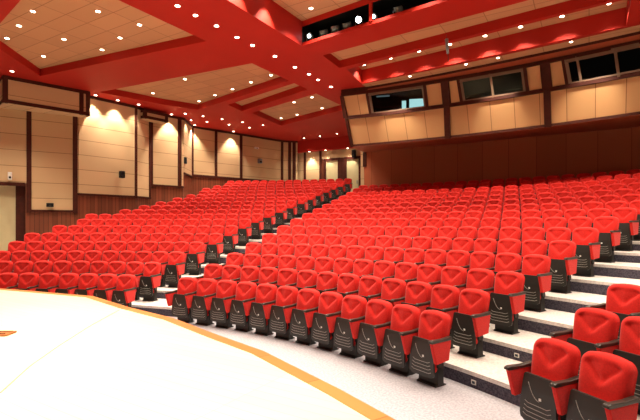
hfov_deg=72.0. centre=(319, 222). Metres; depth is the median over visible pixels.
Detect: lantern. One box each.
[306,33,312,38]
[319,29,328,36]
[330,25,339,32]
[342,21,351,29]
[355,16,362,25]
[393,6,402,13]
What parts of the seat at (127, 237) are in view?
backrest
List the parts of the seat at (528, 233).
backrest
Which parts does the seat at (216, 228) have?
backrest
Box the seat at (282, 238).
[277,234,292,253]
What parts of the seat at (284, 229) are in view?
backrest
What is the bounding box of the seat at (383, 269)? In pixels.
[373,260,394,281]
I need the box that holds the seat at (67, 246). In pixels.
[61,241,77,260]
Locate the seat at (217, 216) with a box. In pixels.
[214,214,225,222]
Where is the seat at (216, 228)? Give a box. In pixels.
[211,225,223,253]
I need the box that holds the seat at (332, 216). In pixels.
[329,213,341,224]
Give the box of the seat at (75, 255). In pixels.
[67,250,84,269]
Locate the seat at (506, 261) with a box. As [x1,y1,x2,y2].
[493,252,521,286]
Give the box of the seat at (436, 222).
[426,218,442,236]
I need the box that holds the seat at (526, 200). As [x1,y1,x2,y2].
[520,198,537,212]
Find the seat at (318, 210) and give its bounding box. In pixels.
[313,208,324,214]
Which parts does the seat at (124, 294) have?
backrest, panel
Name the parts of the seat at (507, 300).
backrest, panel, armrest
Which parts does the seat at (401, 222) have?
backrest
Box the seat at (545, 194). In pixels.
[537,192,553,204]
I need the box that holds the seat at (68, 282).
[55,273,78,293]
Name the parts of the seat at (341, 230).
backrest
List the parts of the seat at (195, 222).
backrest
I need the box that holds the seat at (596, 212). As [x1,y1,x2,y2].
[587,208,610,227]
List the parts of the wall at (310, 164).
acoustic panel, wall trim, acoustic panel, wall trim, acoustic panel, wall trim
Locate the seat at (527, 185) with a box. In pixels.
[519,184,533,196]
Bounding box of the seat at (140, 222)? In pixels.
[133,219,145,232]
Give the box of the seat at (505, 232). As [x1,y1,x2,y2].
[496,226,521,251]
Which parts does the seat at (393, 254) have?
backrest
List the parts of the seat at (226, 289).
backrest, panel, armrest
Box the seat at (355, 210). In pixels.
[351,208,363,217]
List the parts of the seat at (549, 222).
backrest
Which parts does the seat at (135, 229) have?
backrest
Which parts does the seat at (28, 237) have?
backrest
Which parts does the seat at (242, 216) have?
backrest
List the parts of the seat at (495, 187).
backrest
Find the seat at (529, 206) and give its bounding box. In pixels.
[520,203,538,219]
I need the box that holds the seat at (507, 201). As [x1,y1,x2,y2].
[502,199,519,212]
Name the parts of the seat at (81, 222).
backrest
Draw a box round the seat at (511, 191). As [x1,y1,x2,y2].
[503,189,519,202]
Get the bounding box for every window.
[368,86,424,112]
[460,68,525,100]
[564,43,639,83]
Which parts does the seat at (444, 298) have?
backrest, armrest, panel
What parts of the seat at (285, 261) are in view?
backrest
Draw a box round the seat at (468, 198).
[459,196,471,205]
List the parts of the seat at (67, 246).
backrest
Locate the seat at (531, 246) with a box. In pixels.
[520,239,547,268]
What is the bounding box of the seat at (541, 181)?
[533,179,546,189]
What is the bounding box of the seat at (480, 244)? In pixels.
[474,238,496,254]
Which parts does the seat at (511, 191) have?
backrest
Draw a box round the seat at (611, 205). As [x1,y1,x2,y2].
[605,201,627,215]
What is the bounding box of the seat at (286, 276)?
[276,268,297,288]
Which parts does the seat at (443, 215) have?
backrest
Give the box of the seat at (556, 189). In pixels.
[552,187,568,197]
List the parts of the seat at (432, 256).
backrest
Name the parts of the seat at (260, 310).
backrest, armrest, panel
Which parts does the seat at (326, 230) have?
backrest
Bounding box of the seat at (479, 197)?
[473,195,487,205]
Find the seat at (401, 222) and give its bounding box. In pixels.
[393,218,408,235]
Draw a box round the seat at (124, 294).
[111,274,135,306]
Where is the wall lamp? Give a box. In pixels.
[8,172,11,179]
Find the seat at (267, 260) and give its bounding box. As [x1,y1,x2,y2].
[258,254,278,278]
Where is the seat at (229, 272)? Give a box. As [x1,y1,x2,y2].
[219,265,240,282]
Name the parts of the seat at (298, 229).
backrest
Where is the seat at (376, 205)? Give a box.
[372,203,384,210]
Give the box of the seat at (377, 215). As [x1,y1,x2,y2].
[371,212,384,223]
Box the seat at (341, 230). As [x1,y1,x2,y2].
[337,225,351,244]
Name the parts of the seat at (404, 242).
backrest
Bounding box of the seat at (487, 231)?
[478,226,498,241]
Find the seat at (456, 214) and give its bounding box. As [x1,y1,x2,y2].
[448,211,464,226]
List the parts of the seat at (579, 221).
backrest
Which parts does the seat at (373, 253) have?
backrest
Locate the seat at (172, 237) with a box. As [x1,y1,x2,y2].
[165,233,179,249]
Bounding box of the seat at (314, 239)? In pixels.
[308,234,324,250]
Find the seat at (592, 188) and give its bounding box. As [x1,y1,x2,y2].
[588,185,605,195]
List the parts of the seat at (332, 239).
backrest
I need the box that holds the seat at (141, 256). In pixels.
[135,251,151,263]
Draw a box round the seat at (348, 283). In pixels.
[337,273,359,297]
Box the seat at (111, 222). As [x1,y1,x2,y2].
[105,219,118,230]
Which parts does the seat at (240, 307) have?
backrest, panel, armrest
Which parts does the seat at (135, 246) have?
backrest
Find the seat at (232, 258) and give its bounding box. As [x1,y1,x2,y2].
[222,253,243,267]
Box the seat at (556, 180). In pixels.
[548,178,562,187]
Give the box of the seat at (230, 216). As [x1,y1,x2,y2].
[225,213,238,224]
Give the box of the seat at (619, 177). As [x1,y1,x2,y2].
[614,174,630,182]
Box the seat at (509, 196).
[504,194,518,199]
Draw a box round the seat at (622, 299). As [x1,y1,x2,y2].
[585,283,639,338]
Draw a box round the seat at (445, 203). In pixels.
[441,201,454,211]
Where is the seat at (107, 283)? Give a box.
[93,274,116,300]
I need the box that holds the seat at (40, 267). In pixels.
[33,260,52,284]
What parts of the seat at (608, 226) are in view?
backrest, panel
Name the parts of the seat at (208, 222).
backrest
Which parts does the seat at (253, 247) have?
backrest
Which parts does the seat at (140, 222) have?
backrest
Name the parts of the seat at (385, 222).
backrest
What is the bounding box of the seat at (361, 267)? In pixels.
[353,259,373,289]
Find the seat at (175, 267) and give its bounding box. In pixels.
[164,251,184,287]
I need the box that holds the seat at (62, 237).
[57,233,72,249]
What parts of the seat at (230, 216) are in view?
backrest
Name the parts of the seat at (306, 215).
backrest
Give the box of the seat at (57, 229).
[52,225,66,238]
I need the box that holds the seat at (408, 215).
[400,212,414,222]
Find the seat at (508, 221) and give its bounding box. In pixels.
[498,217,520,238]
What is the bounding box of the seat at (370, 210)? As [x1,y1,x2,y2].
[365,207,377,217]
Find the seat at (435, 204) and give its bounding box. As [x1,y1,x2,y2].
[426,201,439,211]
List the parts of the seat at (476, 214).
backrest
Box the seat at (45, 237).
[41,233,56,249]
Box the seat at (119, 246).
[111,241,126,260]
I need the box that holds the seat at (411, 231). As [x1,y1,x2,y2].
[402,226,418,247]
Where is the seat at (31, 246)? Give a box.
[26,241,43,260]
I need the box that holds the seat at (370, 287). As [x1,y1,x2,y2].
[357,276,381,301]
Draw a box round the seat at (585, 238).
[572,227,600,276]
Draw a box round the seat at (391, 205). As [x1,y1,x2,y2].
[385,202,397,209]
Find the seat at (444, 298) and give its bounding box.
[426,285,459,348]
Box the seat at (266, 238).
[260,233,276,249]
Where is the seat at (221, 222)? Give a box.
[212,219,224,228]
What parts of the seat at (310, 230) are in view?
backrest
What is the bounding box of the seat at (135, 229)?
[127,225,140,238]
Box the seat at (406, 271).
[394,262,417,291]
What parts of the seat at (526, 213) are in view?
backrest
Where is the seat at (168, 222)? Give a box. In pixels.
[160,219,172,228]
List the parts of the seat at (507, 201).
backrest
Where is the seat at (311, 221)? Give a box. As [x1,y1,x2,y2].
[304,218,317,228]
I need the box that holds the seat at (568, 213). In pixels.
[564,208,585,227]
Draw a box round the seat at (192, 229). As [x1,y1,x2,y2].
[183,225,196,236]
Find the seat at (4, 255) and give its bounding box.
[0,251,10,260]
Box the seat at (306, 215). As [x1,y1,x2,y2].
[302,213,314,225]
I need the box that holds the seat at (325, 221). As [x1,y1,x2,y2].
[318,218,331,229]
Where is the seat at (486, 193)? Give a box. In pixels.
[475,191,488,200]
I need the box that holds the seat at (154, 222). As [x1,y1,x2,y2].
[146,219,159,229]
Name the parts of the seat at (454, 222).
backrest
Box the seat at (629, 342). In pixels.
[613,316,639,414]
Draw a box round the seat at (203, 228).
[197,225,210,241]
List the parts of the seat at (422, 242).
backrest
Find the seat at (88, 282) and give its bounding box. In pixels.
[74,273,98,295]
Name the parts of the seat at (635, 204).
backrest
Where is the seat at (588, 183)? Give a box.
[584,181,599,190]
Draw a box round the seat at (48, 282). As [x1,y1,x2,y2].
[35,273,59,292]
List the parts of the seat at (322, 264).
backrest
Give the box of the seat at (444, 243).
[432,237,451,262]
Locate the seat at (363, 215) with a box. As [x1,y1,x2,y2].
[357,212,369,225]
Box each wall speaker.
[46,203,53,206]
[119,171,124,177]
[352,150,355,157]
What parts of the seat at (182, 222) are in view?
backrest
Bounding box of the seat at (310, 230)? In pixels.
[306,225,320,242]
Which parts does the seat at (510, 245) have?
backrest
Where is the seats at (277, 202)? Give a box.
[85,175,559,233]
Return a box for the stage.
[0,288,394,419]
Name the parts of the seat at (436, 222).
backrest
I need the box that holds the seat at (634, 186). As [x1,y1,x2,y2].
[627,182,639,193]
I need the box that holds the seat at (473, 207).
[468,205,483,218]
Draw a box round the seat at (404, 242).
[393,236,411,259]
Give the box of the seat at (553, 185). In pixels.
[550,183,565,192]
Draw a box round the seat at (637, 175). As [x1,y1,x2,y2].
[632,173,639,181]
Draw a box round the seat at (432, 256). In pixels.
[424,249,446,279]
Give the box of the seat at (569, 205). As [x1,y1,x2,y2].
[561,202,580,216]
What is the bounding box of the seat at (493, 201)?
[487,199,502,213]
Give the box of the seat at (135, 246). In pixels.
[127,241,142,257]
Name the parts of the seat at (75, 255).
backrest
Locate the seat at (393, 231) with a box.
[385,226,401,243]
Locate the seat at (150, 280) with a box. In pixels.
[138,262,161,300]
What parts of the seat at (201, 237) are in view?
backrest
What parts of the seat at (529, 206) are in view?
backrest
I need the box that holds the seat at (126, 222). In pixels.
[119,219,132,232]
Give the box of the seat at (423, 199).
[417,197,429,203]
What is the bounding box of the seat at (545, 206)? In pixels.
[540,203,559,217]
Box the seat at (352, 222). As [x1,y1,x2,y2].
[347,218,361,230]
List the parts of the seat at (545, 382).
armrest, panel, backrest, armrest, panel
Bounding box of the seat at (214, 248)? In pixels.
[206,233,223,263]
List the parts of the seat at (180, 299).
panel, backrest, panel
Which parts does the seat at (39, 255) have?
backrest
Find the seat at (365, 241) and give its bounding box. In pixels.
[358,235,374,257]
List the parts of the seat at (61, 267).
backrest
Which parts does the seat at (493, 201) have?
backrest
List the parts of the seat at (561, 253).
backrest, panel, armrest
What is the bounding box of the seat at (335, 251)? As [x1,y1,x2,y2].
[328,245,346,266]
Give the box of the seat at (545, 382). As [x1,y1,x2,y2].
[504,338,580,419]
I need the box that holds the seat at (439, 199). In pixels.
[431,197,443,205]
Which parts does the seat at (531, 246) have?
backrest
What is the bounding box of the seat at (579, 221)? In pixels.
[568,216,591,240]
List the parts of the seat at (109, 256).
backrest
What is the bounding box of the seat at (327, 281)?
[315,271,337,294]
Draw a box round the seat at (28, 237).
[24,233,39,249]
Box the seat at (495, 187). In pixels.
[491,186,503,197]
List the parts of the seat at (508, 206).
backrest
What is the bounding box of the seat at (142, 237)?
[135,233,149,248]
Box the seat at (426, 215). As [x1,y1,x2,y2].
[416,211,430,225]
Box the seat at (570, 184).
[567,182,582,191]
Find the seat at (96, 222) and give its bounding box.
[91,219,104,232]
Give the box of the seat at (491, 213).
[483,210,500,227]
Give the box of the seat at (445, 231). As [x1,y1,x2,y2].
[438,226,456,248]
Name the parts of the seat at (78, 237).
backrest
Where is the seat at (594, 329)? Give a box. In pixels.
[549,308,619,375]
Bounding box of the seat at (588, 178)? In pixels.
[580,176,594,185]
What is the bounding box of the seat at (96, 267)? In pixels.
[90,261,107,285]
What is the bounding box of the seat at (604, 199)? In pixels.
[598,195,618,207]
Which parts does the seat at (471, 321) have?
backrest, panel, armrest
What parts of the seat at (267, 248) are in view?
backrest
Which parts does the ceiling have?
panel, panel, panel, panel, panel, slot post, panel, panel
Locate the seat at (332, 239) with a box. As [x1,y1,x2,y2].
[325,234,340,255]
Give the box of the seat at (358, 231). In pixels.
[352,226,367,244]
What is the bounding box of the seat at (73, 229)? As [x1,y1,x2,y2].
[67,225,81,240]
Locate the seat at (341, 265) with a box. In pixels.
[333,258,352,276]
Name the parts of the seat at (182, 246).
backrest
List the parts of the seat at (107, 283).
backrest, panel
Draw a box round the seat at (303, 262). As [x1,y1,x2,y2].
[296,256,314,271]
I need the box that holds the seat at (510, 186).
[505,185,517,190]
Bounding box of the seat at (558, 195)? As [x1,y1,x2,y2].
[555,191,571,203]
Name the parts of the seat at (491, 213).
backrest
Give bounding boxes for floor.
[167,316,523,419]
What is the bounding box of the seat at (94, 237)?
[89,233,104,248]
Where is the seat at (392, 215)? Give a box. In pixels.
[385,212,399,225]
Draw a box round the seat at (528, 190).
[519,188,534,200]
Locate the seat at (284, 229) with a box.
[276,225,290,242]
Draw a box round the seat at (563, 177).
[561,174,574,182]
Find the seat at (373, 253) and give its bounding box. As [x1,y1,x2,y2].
[365,246,383,268]
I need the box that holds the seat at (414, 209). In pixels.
[407,206,420,217]
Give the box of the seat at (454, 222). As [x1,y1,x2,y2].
[444,217,460,237]
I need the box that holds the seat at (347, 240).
[341,235,357,253]
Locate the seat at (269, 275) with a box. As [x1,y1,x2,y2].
[256,267,277,285]
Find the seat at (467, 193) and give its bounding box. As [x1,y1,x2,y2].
[461,191,473,200]
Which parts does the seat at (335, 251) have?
backrest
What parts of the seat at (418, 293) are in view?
backrest, panel, armrest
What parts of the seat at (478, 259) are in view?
backrest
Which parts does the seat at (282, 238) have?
backrest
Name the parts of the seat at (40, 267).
backrest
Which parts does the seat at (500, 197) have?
backrest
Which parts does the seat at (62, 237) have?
backrest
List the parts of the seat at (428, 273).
backrest, armrest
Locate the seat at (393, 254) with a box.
[384,247,403,273]
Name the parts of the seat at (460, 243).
backrest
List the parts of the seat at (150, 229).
backrest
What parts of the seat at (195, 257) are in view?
backrest, panel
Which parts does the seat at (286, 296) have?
backrest, panel, armrest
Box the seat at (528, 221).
[520,217,542,239]
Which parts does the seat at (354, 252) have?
backrest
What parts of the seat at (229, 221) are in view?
backrest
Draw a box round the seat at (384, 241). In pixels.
[375,235,392,258]
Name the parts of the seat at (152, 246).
backrest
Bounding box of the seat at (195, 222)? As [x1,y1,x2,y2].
[186,219,198,233]
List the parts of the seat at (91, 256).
backrest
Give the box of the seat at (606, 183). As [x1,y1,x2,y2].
[602,179,618,189]
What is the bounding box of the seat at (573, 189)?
[570,186,586,196]
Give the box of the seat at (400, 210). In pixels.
[392,207,405,215]
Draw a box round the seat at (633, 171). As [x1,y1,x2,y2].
[626,169,639,177]
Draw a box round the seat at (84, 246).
[78,241,93,257]
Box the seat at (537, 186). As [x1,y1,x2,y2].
[535,184,548,193]
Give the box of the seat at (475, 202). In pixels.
[471,200,485,211]
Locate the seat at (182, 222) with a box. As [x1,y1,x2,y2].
[173,219,185,232]
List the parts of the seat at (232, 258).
backrest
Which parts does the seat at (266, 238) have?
backrest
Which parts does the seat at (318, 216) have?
backrest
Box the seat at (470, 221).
[462,217,479,237]
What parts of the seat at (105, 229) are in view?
backrest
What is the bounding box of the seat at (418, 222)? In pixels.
[409,218,425,235]
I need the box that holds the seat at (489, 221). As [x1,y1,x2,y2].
[481,217,499,234]
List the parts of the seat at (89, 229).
backrest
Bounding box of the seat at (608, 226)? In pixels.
[593,216,620,262]
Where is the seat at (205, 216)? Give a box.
[202,214,213,224]
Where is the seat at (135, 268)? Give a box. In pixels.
[125,261,143,300]
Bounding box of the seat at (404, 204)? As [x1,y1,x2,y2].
[399,202,411,211]
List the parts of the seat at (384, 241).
backrest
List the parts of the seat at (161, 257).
backrest, panel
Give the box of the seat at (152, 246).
[142,241,157,260]
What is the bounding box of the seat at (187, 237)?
[180,233,193,250]
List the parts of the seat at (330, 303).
backrest, armrest, panel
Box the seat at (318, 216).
[315,213,327,225]
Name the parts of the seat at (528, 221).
backrest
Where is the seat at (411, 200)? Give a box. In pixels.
[404,198,416,203]
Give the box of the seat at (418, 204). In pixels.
[412,202,425,209]
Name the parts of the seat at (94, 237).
backrest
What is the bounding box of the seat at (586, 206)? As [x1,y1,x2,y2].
[582,201,603,216]
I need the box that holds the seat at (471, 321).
[451,289,490,358]
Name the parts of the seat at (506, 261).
backrest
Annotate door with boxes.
[0,185,25,250]
[324,157,339,181]
[344,156,360,191]
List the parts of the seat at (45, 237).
backrest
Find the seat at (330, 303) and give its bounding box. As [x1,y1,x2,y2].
[311,291,342,351]
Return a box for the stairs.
[131,195,639,419]
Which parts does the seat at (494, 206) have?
backrest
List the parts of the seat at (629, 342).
backrest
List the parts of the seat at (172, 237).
backrest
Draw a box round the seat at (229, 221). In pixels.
[224,219,237,244]
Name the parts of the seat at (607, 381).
backrest, armrest, panel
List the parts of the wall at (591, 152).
wall trim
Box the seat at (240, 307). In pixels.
[229,281,256,331]
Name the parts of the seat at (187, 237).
backrest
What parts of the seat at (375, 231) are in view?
backrest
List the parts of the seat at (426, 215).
backrest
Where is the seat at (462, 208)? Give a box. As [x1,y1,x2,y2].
[452,205,467,217]
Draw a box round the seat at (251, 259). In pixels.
[241,253,260,268]
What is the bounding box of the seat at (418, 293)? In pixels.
[401,281,431,312]
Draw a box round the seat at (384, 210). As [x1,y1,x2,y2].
[378,207,391,215]
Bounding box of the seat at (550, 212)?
[542,209,562,227]
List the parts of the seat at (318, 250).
backrest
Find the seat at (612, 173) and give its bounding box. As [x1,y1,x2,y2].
[608,171,623,178]
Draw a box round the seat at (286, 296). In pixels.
[269,286,297,339]
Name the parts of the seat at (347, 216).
backrest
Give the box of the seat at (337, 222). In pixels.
[332,218,346,234]
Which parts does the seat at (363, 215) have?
backrest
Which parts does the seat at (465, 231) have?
backrest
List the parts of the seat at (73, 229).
backrest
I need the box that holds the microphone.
[445,34,448,61]
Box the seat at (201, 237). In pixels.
[194,233,208,263]
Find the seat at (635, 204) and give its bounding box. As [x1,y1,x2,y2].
[629,200,639,240]
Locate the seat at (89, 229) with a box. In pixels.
[83,225,96,239]
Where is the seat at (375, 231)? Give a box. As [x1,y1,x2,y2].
[368,226,384,243]
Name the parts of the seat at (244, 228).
backrest, panel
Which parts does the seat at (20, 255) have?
backrest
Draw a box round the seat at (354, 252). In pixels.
[346,245,364,271]
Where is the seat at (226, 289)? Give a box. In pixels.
[210,280,236,328]
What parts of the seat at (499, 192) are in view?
backrest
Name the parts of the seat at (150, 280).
backrest, panel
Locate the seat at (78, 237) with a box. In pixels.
[74,233,88,249]
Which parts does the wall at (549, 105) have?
rail, rail, rail, rail, rail, rail, rail, cornice, rail, rail, rail, rail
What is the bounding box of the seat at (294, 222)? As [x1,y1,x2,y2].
[290,218,303,230]
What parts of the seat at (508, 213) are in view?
backrest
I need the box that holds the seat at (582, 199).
[577,196,596,208]
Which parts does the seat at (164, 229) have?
backrest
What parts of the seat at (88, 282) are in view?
backrest, panel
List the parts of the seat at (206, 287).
backrest, armrest, panel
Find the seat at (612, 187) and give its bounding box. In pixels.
[607,183,625,194]
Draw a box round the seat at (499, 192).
[490,190,503,200]
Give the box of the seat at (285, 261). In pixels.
[277,255,296,279]
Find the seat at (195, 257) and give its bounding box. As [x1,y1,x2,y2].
[185,241,204,274]
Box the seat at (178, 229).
[169,225,182,240]
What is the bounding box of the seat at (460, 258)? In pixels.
[446,250,469,269]
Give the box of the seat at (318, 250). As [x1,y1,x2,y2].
[311,244,328,266]
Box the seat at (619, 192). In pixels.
[613,188,633,200]
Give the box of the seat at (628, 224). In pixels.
[612,207,638,250]
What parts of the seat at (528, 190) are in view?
backrest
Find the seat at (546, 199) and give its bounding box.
[539,197,556,210]
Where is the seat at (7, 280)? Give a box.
[0,273,18,288]
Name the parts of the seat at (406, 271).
backrest, armrest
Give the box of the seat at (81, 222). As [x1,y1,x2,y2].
[77,219,90,232]
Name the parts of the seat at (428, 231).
backrest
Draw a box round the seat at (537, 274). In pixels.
[521,254,551,311]
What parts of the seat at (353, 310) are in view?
backrest, armrest, panel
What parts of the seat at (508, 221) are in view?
backrest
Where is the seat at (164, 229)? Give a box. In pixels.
[155,225,168,240]
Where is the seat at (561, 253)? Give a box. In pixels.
[548,240,577,293]
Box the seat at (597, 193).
[593,190,611,201]
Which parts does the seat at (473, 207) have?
backrest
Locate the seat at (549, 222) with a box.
[544,217,566,239]
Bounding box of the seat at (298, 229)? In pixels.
[291,225,305,243]
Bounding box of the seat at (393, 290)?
[378,278,405,306]
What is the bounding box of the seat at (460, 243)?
[452,237,473,264]
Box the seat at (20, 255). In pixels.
[11,250,29,271]
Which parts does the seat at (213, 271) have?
backrest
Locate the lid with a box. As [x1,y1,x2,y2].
[0,330,16,335]
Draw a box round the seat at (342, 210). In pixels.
[338,208,350,217]
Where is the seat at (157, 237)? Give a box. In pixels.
[150,233,164,250]
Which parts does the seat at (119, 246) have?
backrest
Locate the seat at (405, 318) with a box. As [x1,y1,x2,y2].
[382,304,420,375]
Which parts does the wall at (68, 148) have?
bulkhead trim, wall trim, acoustic panel, wall trim, bulkhead trim, bulkhead trim, wall trim, acoustic panel, wall trim, bulkhead trim, bulkhead trim, acoustic panel, wall trim, wall trim, wall trim, acoustic panel, wall trim, bulkhead trim, wall trim, wall trim, bulkhead trim, bulkhead trim, wall trim, acoustic panel, wall trim, wall trim, acoustic panel, wall trim, wall trim, wall trim, acoustic panel, wall trim, wall trim, wall trim, wall trim, acoustic panel, wall trim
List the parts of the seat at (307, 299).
backrest, armrest, panel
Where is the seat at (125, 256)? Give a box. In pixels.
[119,251,135,271]
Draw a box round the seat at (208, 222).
[199,219,211,233]
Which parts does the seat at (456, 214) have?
backrest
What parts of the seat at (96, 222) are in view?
backrest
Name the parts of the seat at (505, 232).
backrest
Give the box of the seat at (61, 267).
[52,260,71,284]
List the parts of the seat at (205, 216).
backrest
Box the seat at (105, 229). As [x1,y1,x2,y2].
[98,225,111,240]
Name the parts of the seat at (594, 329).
armrest, panel, backrest, armrest, panel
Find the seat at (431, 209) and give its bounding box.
[421,206,435,217]
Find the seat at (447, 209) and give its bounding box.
[437,206,450,217]
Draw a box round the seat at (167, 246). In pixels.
[158,241,173,256]
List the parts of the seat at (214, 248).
backrest, panel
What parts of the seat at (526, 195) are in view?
backrest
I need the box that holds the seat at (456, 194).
[448,192,460,200]
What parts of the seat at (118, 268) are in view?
backrest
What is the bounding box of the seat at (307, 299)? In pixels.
[290,288,319,345]
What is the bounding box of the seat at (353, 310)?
[334,295,366,358]
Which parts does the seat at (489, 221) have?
backrest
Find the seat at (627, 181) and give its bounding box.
[620,178,638,187]
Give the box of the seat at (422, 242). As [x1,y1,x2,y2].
[412,236,431,261]
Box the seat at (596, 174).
[592,172,606,180]
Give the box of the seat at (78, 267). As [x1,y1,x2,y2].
[71,261,89,283]
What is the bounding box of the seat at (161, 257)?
[152,251,168,286]
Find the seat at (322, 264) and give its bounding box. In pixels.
[314,257,333,284]
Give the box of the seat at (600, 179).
[597,175,612,184]
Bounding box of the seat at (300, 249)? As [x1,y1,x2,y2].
[294,244,311,261]
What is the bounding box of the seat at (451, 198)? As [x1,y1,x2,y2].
[444,196,457,205]
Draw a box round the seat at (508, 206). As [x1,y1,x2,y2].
[501,204,520,219]
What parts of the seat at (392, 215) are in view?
backrest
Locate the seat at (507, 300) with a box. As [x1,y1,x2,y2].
[488,271,525,334]
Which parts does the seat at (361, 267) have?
backrest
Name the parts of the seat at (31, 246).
backrest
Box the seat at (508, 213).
[500,210,520,227]
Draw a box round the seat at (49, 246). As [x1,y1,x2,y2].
[44,241,60,260]
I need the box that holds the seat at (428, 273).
[417,264,440,300]
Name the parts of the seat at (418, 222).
backrest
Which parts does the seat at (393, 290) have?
backrest, armrest, panel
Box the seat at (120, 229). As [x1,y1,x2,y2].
[112,225,126,237]
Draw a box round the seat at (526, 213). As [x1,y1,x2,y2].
[520,209,540,228]
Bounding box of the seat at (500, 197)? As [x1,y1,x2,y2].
[488,194,502,207]
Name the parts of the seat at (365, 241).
backrest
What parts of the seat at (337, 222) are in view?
backrest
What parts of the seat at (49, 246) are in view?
backrest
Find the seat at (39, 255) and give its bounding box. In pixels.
[30,250,48,271]
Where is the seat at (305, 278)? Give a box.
[295,270,317,291]
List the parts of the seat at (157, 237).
backrest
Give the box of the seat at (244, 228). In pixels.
[237,219,251,245]
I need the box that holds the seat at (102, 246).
[94,241,110,260]
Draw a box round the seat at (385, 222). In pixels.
[377,218,392,234]
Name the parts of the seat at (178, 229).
backrest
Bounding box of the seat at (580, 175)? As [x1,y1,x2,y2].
[576,173,590,181]
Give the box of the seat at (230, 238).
[223,225,238,254]
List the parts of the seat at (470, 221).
backrest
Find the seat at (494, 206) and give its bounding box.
[485,204,501,220]
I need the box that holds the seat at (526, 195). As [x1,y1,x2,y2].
[519,193,535,207]
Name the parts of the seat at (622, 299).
armrest, backrest, armrest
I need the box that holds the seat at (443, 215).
[432,211,447,225]
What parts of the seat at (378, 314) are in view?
backrest, armrest, panel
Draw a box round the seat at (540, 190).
[536,188,550,198]
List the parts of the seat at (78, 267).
backrest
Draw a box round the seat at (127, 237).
[120,233,134,249]
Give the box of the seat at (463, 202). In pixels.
[456,200,469,211]
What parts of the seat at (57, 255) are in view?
backrest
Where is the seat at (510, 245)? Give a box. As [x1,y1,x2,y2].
[494,238,521,266]
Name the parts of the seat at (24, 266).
backrest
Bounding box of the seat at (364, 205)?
[359,203,371,211]
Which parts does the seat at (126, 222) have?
backrest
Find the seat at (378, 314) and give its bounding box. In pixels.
[357,299,392,366]
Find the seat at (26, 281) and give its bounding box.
[16,273,38,290]
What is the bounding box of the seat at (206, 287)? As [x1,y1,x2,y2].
[191,278,216,325]
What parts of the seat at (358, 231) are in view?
backrest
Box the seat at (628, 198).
[621,194,639,206]
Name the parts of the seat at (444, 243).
backrest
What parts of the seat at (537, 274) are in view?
backrest, armrest, panel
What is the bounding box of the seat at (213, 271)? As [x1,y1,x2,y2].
[193,264,222,282]
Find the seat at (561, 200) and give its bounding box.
[558,196,575,209]
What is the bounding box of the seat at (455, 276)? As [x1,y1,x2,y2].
[440,266,466,305]
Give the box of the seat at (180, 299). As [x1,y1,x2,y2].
[164,277,197,322]
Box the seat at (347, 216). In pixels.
[343,212,355,225]
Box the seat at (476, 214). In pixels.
[465,211,481,227]
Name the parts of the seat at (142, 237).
backrest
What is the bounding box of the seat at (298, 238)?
[293,234,308,250]
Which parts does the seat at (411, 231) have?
backrest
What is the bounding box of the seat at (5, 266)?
[0,261,13,273]
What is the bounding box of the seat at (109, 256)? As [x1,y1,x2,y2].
[102,250,118,271]
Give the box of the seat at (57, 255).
[49,250,66,271]
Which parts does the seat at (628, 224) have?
backrest, panel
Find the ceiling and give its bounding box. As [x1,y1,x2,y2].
[0,0,639,152]
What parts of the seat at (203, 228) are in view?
backrest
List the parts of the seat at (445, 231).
backrest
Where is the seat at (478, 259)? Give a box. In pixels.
[466,251,494,281]
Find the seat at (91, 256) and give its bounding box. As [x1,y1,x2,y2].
[84,250,101,271]
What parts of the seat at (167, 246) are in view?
backrest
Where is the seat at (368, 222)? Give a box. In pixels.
[362,218,376,231]
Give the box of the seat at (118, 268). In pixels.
[108,261,125,284]
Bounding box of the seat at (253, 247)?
[241,242,261,259]
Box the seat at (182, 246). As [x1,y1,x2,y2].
[173,241,188,274]
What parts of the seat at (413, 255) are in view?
backrest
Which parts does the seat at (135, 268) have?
backrest, panel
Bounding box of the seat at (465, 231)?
[457,226,477,250]
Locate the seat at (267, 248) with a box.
[260,243,277,264]
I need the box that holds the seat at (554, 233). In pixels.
[546,227,570,254]
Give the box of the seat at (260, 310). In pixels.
[249,283,276,335]
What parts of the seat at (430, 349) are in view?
backrest, armrest, panel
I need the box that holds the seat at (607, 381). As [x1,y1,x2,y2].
[566,351,639,419]
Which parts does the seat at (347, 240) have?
backrest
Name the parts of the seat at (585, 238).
backrest, panel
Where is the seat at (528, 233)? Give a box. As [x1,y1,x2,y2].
[520,227,545,252]
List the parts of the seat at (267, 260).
backrest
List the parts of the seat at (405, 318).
backrest, armrest, panel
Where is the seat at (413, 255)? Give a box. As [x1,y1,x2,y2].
[403,248,424,277]
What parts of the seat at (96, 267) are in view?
backrest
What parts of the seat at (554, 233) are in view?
backrest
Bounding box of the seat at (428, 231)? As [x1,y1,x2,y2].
[420,226,437,248]
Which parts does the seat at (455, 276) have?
backrest, armrest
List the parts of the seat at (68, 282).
backrest, panel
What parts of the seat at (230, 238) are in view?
backrest, panel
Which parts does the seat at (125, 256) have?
backrest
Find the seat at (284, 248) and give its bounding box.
[278,243,294,260]
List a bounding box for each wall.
[0,75,297,240]
[298,148,360,183]
[340,31,639,151]
[361,151,363,184]
[363,127,639,187]
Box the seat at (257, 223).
[251,213,263,239]
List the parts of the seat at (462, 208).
backrest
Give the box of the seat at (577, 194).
[573,191,591,202]
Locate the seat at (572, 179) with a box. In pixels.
[564,177,578,186]
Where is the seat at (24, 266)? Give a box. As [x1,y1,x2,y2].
[13,260,33,284]
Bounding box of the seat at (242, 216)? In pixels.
[238,213,250,225]
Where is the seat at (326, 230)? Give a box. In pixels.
[321,225,335,244]
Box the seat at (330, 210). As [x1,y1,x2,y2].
[325,208,337,218]
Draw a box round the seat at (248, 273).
[237,266,259,283]
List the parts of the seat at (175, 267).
backrest, panel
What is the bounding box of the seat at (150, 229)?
[141,225,154,237]
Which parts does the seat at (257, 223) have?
backrest, panel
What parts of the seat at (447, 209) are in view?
backrest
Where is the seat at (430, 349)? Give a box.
[410,310,451,387]

